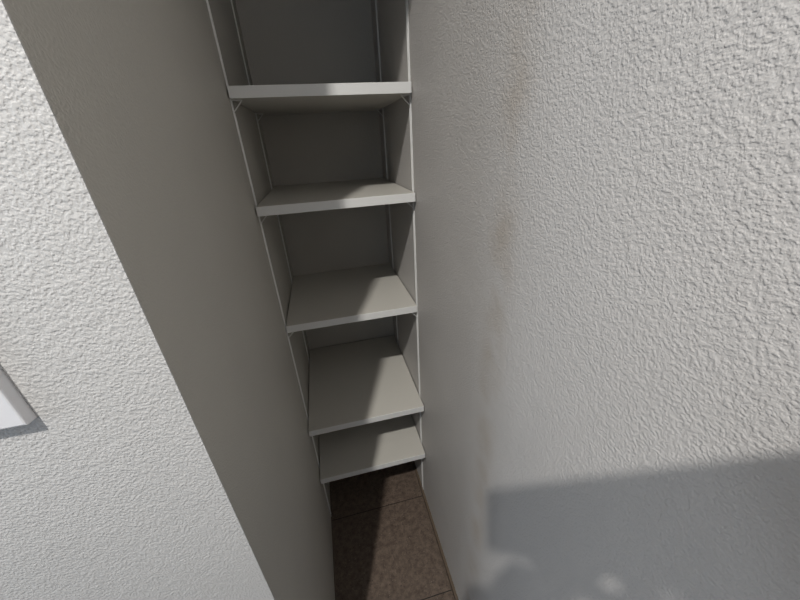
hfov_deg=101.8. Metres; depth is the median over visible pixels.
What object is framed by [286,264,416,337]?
closet shelf
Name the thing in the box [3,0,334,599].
wall
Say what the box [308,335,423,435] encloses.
closet shelf
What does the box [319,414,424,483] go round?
closet shelf
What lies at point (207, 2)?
shelf rail
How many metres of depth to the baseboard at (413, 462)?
1.09 m
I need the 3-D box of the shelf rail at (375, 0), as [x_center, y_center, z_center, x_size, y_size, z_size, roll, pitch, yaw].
[-0.049,-0.535,0.947,0.002,2.522,0.010,-9,27,-11]
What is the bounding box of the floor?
[330,461,454,599]
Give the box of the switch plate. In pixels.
[0,368,36,429]
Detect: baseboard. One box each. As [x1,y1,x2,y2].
[329,482,335,599]
[412,461,458,599]
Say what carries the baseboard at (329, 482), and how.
attached to the wall at (136, 90)
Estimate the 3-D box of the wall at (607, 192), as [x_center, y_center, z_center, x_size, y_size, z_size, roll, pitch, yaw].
[0.420,0.201,-0.603,0.105,2.562,3.710,-9,27,-11]
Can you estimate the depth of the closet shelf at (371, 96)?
0.65 m
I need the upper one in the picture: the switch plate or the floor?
the switch plate
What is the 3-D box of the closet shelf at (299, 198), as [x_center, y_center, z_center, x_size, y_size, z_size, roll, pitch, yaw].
[-0.177,-0.280,0.884,0.349,0.042,0.389,-9,27,-11]
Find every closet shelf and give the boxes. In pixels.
[227,82,411,120]
[256,178,415,224]
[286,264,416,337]
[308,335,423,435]
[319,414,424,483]
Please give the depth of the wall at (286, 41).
0.99 m
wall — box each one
[0,0,274,599]
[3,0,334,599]
[235,0,393,351]
[371,0,799,599]
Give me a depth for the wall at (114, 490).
0.26 m
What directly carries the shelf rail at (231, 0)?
attached to the wall at (136, 90)
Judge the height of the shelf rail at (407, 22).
2.522 m
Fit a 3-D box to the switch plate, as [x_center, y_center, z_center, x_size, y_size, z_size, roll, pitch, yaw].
[-0.318,0.043,0.212,0.076,0.122,0.010,-9,27,-11]
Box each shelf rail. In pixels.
[206,0,331,516]
[231,0,309,364]
[375,0,398,345]
[406,0,422,486]

